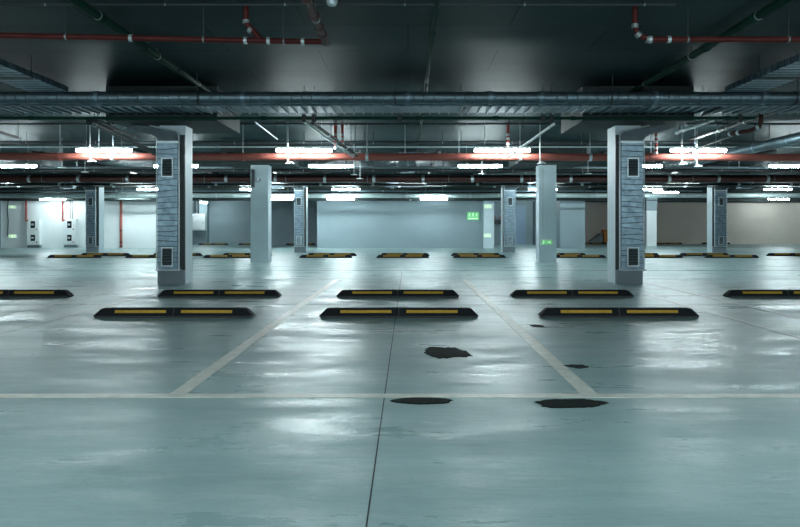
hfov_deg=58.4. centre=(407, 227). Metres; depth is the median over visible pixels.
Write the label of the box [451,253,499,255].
wheel stop
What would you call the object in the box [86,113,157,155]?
pipe
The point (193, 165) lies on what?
ceiling light
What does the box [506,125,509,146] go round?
riser pipe
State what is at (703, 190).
trim
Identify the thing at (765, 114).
pipe
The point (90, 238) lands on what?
grille
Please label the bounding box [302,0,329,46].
pipe
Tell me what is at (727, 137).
pipe
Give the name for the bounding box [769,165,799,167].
diffuser
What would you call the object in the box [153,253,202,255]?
wheel stop
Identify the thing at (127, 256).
wheel stop
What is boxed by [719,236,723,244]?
grille
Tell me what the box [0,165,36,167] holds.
diffuser
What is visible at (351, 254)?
wheel stop
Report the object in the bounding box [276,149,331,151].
diffuser
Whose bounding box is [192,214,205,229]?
electrical box
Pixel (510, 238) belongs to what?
grille
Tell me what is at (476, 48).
ceiling
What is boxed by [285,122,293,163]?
sprinkler
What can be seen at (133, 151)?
pipe
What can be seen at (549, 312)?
wheel stop
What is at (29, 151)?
pipe
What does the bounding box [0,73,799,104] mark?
pipe
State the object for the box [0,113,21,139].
pipe
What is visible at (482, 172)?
concrete column
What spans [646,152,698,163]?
pipe
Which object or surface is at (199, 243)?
wheel stop
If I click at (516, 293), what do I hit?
wheel stop
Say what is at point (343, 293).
wheel stop
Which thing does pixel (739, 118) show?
pipe
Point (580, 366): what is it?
oil stain
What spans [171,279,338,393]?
parking line
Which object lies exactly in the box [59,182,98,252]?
ventilation duct
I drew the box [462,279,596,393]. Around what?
parking line
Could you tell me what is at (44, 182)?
pipe
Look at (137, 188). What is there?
ceiling light
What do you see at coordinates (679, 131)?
conduit
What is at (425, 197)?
ceiling light
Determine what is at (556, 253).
wheel stop
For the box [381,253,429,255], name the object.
wheel stop
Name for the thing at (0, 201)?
wall
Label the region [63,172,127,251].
concrete column
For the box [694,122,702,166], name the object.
sprinkler
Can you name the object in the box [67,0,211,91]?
pipe
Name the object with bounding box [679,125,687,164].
sprinkler
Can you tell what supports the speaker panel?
attached to the concrete column at (261, 193)
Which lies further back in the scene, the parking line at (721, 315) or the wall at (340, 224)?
the wall at (340, 224)
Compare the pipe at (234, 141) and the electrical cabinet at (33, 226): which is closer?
the pipe at (234, 141)
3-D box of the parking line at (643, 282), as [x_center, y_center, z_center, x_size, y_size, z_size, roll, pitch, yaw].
[4.340,0.999,10.350,0.086,0.002,7.100,0,0,0]
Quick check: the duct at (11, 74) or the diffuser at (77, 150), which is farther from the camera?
the diffuser at (77, 150)
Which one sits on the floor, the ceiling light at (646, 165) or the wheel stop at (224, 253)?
the wheel stop at (224, 253)
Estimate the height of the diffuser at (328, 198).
0.080 m
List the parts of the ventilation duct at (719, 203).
backing plate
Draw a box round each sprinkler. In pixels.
[87,125,95,161]
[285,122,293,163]
[537,122,545,163]
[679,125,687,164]
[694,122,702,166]
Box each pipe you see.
[0,6,321,44]
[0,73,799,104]
[0,86,754,121]
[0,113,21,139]
[0,131,799,144]
[0,152,799,171]
[0,153,799,160]
[0,161,799,181]
[0,165,799,185]
[0,172,799,187]
[0,182,784,200]
[0,182,799,197]
[25,201,26,220]
[28,144,144,173]
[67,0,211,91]
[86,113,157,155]
[93,114,139,139]
[119,201,122,247]
[131,150,245,182]
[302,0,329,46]
[311,113,357,156]
[334,125,336,148]
[341,125,343,148]
[417,0,438,151]
[425,150,439,182]
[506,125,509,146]
[630,0,792,91]
[631,6,799,42]
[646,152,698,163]
[654,134,657,154]
[661,149,776,173]
[687,114,735,153]
[688,113,776,140]
[726,113,763,135]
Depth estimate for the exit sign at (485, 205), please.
35.24 m
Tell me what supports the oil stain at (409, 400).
on the floor
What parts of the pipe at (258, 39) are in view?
hanger rod, hanger rod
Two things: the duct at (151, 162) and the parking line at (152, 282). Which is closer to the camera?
the parking line at (152, 282)
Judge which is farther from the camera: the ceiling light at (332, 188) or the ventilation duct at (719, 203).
the ceiling light at (332, 188)
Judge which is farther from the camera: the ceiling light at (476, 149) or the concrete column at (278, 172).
the concrete column at (278, 172)
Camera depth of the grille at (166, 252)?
12.62 m
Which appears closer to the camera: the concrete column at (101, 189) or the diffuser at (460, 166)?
the diffuser at (460, 166)
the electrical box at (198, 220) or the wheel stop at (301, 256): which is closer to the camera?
the wheel stop at (301, 256)
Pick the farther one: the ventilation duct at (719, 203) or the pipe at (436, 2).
the ventilation duct at (719, 203)
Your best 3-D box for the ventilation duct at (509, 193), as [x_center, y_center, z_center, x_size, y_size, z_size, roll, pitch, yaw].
[4.565,-0.710,28.950,1.410,3.420,0.499,0,0,0]
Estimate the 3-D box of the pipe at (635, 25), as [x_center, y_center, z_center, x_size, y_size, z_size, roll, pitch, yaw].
[5.969,-2.219,7.800,7.062,0.403,0.080,0,0,0]
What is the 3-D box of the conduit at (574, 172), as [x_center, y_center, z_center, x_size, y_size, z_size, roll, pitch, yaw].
[8.600,-2.103,24.000,12.800,0.633,0.048,0,0,0]
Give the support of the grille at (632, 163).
attached to the ventilation duct at (629, 145)
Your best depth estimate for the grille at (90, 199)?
29.05 m
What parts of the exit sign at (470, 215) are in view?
panel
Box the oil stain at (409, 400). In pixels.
[390,397,452,404]
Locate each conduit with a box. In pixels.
[0,0,674,5]
[0,121,799,124]
[0,131,799,147]
[0,150,799,168]
[0,187,702,191]
[254,113,276,138]
[303,90,353,157]
[474,172,799,174]
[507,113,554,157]
[675,89,714,133]
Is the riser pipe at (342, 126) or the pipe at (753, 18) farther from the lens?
the riser pipe at (342, 126)
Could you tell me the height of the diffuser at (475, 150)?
0.080 m
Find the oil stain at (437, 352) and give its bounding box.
[424,347,472,358]
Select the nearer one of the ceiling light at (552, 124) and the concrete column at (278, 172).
the ceiling light at (552, 124)
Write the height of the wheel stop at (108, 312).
0.109 m
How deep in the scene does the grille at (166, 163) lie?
12.62 m
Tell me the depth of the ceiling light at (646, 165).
20.76 m
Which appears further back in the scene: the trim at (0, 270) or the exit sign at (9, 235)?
the exit sign at (9, 235)
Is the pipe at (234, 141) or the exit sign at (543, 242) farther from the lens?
the exit sign at (543, 242)
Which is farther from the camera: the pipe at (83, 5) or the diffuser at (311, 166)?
the diffuser at (311, 166)
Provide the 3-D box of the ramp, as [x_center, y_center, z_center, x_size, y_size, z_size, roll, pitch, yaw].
[11.590,0.660,44.575,0.980,0.680,0.550,0,0,0]
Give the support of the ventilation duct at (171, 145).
attached to the concrete column at (183, 127)
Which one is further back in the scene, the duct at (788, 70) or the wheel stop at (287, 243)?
the wheel stop at (287, 243)
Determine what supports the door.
in the wall at (229, 221)
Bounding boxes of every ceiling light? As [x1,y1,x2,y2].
[0,145,37,167]
[39,198,65,199]
[74,125,132,151]
[137,188,157,189]
[153,164,198,167]
[271,197,292,199]
[275,122,332,151]
[308,149,352,167]
[327,182,354,199]
[332,188,359,189]
[420,182,447,199]
[458,145,502,167]
[473,147,530,151]
[643,164,662,167]
[643,188,661,189]
[669,147,727,151]
[763,188,791,189]
[768,148,799,167]
[768,190,789,199]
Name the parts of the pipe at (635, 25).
hanger rod, hanger rod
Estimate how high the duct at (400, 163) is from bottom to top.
0.250 m
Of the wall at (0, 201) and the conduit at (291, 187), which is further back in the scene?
the wall at (0, 201)
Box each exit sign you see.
[8,234,16,237]
[467,212,478,219]
[484,204,491,207]
[541,240,552,244]
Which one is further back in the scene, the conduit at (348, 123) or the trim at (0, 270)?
the trim at (0, 270)
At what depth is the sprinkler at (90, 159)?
16.39 m
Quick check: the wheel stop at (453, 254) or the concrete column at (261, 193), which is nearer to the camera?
the concrete column at (261, 193)
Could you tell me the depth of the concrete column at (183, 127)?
12.77 m
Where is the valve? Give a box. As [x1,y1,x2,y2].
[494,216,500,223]
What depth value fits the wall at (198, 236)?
42.50 m
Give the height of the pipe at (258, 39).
0.425 m
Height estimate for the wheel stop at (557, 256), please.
0.109 m
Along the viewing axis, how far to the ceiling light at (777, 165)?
20.76 m
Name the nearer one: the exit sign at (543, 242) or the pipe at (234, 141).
the pipe at (234, 141)
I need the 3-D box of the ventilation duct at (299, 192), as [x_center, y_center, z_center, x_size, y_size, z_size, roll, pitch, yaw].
[-4.840,-0.710,28.950,1.360,3.420,0.499,0,0,0]
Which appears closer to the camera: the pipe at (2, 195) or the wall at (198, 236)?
the pipe at (2, 195)
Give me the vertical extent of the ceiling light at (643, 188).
0.680 m
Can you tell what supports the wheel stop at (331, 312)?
on the floor
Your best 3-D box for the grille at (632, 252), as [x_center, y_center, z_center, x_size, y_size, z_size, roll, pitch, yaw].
[3.975,0.510,12.625,0.210,0.340,0.026,0,0,0]
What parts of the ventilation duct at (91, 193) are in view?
backing plate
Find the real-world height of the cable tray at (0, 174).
0.500 m
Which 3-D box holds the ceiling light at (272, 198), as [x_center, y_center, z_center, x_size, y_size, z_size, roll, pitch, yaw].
[-6.110,-1.879,34.000,1.310,1.079,0.090,0,0,0]
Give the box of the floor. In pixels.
[0,244,799,526]
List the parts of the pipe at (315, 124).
hanger rod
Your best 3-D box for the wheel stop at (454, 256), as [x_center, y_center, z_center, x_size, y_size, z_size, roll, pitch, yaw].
[2.385,0.946,23.874,1.775,0.109,0.156,0,0,0]
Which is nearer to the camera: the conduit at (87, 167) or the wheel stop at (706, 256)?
the conduit at (87, 167)
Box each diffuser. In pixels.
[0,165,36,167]
[76,149,131,151]
[271,198,292,199]
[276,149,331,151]
[309,165,352,167]
[328,198,353,199]
[421,198,446,199]
[458,165,501,167]
[474,149,529,151]
[670,149,726,151]
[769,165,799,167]
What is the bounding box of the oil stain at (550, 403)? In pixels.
[534,399,608,407]
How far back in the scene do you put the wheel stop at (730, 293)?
10.31 m
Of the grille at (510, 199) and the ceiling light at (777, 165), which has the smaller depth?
the ceiling light at (777, 165)
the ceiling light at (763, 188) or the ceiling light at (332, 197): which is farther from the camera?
the ceiling light at (332, 197)
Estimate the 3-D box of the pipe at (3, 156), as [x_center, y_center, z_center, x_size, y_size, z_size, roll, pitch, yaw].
[0.050,-1.986,16.620,23.100,0.868,0.196,0,0,0]
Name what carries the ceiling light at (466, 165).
hanging from the ceiling
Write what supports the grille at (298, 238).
attached to the ventilation duct at (299, 192)
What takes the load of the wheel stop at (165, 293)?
on the floor
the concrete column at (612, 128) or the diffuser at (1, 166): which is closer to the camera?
the concrete column at (612, 128)
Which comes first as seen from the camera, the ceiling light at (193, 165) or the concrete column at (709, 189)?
the ceiling light at (193, 165)
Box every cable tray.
[0,104,799,115]
[0,174,799,175]
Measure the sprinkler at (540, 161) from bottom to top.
0.951 m
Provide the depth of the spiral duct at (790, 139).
16.45 m
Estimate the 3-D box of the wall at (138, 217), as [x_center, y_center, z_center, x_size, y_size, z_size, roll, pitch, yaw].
[-18.475,-0.710,35.875,15.050,3.420,0.250,0,0,0]
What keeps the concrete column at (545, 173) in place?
on the floor
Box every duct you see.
[0,55,68,91]
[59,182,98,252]
[119,152,206,173]
[127,125,184,283]
[271,182,305,252]
[397,151,415,173]
[503,182,535,252]
[606,152,701,173]
[615,125,672,283]
[698,125,799,163]
[712,182,752,252]
[725,53,799,91]
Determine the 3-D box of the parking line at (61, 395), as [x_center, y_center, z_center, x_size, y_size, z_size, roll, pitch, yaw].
[0.000,0.998,4.258,24.000,0.003,0.101,0,0,0]
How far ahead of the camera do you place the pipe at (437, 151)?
22.98 m
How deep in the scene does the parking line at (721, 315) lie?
8.15 m
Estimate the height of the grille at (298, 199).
0.340 m
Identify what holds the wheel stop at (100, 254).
on the floor
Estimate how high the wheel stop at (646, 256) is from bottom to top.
0.109 m
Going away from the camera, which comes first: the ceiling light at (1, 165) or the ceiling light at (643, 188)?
the ceiling light at (1, 165)
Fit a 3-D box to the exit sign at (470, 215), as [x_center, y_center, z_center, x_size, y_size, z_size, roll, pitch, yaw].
[3.250,-0.600,35.718,0.600,0.400,0.063,0,0,0]
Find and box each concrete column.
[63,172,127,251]
[106,86,239,283]
[221,144,298,261]
[278,172,326,251]
[482,172,534,251]
[509,144,585,261]
[561,86,693,283]
[643,187,665,245]
[684,172,748,251]
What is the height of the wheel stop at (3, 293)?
0.109 m
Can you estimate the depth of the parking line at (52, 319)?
8.34 m
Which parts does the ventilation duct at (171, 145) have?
rail, backing plate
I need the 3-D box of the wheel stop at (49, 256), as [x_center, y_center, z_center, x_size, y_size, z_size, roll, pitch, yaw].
[-11.129,0.946,23.874,1.775,0.109,0.156,0,0,0]
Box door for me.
[516,205,525,244]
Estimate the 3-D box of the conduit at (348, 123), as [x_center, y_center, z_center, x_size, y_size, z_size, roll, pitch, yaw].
[0.000,-2.378,16.200,20.000,0.084,0.048,0,0,0]
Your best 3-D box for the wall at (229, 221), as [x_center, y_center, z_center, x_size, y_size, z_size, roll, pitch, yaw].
[-8.640,-0.710,43.150,34.720,3.420,0.300,0,0,0]
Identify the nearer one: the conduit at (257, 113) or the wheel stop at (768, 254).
the conduit at (257, 113)
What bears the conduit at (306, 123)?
hanging from the ceiling
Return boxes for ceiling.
[0,0,799,188]
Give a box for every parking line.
[0,282,156,316]
[0,285,186,333]
[0,393,799,397]
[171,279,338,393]
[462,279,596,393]
[611,285,799,338]
[643,282,799,318]
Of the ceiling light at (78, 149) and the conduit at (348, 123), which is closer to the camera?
the conduit at (348, 123)
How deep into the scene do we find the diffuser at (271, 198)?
33.97 m
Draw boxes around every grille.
[88,197,92,205]
[88,236,92,244]
[161,158,172,176]
[161,247,172,266]
[296,197,300,205]
[296,236,300,244]
[508,197,512,205]
[508,236,512,244]
[627,158,638,176]
[627,247,638,266]
[719,197,723,205]
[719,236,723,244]
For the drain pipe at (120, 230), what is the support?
attached to the wall at (138, 217)
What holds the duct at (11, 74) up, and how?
hanging from the ceiling
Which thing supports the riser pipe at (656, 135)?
hanging from the ceiling
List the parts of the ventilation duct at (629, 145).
backing plate, rail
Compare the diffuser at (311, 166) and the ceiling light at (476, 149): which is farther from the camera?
the diffuser at (311, 166)
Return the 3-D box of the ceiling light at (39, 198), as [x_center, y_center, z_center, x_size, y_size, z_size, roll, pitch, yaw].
[-17.274,-1.879,34.750,1.310,1.079,0.090,0,0,0]
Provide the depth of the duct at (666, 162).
24.02 m
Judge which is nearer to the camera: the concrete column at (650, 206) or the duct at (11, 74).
the duct at (11, 74)
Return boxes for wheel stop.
[0,289,73,296]
[47,255,101,257]
[81,253,129,255]
[94,307,254,317]
[125,255,157,257]
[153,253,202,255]
[158,289,281,296]
[198,243,228,244]
[203,255,250,257]
[223,253,271,255]
[286,243,315,244]
[299,255,351,257]
[308,253,356,255]
[319,307,477,317]
[336,289,458,296]
[376,255,428,257]
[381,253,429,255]
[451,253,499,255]
[453,255,505,257]
[510,289,633,296]
[538,307,698,317]
[556,253,585,254]
[556,255,605,257]
[643,255,682,257]
[679,253,728,255]
[705,255,758,257]
[723,289,799,296]
[766,253,799,255]
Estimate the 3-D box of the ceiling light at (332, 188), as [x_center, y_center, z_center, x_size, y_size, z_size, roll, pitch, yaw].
[-2.861,-2.080,33.000,1.310,0.680,0.090,0,0,0]
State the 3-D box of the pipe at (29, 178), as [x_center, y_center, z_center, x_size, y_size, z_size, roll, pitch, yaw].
[0.000,-2.025,25.600,34.000,0.789,0.254,0,0,0]
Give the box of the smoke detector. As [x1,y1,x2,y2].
[326,0,337,6]
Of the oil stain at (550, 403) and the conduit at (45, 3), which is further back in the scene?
the conduit at (45, 3)
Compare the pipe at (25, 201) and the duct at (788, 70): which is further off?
the pipe at (25, 201)
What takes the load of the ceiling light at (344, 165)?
hanging from the ceiling
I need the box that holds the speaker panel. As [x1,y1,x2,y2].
[251,169,254,186]
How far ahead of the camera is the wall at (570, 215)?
35.21 m
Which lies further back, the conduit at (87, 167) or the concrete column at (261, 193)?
the conduit at (87, 167)
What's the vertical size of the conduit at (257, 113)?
0.616 m
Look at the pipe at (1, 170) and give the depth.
22.78 m
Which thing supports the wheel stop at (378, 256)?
on the floor
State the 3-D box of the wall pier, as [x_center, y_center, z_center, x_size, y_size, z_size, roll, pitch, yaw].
[4.000,-0.710,35.575,0.500,3.420,0.550,0,0,0]
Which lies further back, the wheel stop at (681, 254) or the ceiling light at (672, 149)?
the wheel stop at (681, 254)
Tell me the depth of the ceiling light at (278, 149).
16.26 m
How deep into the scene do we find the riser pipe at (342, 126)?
16.45 m
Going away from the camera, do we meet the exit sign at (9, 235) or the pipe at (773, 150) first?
the pipe at (773, 150)
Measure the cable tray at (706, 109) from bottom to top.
0.515 m
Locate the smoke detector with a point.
(332, 3)
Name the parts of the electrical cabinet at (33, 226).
door, door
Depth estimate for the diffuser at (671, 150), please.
16.26 m
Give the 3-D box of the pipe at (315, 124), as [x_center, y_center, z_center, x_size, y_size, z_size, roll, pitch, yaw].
[-1.415,-2.011,14.400,0.078,0.818,3.641,0,0,8]
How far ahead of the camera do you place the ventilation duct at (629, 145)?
12.64 m
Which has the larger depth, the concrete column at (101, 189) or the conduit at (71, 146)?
the concrete column at (101, 189)
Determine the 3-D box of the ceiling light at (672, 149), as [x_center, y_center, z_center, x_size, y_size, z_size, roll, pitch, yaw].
[6.620,-2.070,16.300,1.310,0.680,0.090,0,0,0]
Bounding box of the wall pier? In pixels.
[483,201,493,247]
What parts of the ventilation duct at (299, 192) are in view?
backing plate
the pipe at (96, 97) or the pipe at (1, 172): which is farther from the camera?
the pipe at (1, 172)
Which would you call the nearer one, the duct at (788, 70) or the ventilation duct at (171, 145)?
the duct at (788, 70)
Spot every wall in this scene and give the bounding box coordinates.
[0,201,0,247]
[1,201,157,247]
[192,201,208,244]
[209,201,532,244]
[317,201,482,247]
[533,201,584,247]
[585,202,799,243]
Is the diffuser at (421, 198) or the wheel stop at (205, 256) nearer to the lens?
the wheel stop at (205, 256)
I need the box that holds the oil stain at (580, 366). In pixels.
[563,364,588,368]
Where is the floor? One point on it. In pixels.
(65, 462)
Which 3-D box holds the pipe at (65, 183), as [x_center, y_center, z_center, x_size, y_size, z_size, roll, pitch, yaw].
[0.000,-2.011,27.300,34.000,0.818,0.117,0,0,0]
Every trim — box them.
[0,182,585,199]
[0,270,799,270]
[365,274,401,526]
[585,189,799,201]
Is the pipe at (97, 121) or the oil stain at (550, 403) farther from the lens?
the pipe at (97, 121)
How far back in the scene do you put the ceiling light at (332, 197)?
33.97 m
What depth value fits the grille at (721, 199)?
29.05 m
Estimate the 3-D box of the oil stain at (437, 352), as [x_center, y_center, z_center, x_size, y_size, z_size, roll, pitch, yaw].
[0.319,0.998,5.741,0.390,0.004,0.554,0,0,0]
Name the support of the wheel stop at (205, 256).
on the floor
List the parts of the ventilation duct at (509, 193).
backing plate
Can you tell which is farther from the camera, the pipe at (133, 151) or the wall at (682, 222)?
the wall at (682, 222)
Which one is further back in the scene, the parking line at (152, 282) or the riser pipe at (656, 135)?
the riser pipe at (656, 135)
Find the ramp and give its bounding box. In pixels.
[587,233,602,242]
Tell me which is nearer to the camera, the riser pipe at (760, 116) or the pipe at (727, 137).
the riser pipe at (760, 116)
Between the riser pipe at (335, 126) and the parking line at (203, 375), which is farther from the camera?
the riser pipe at (335, 126)

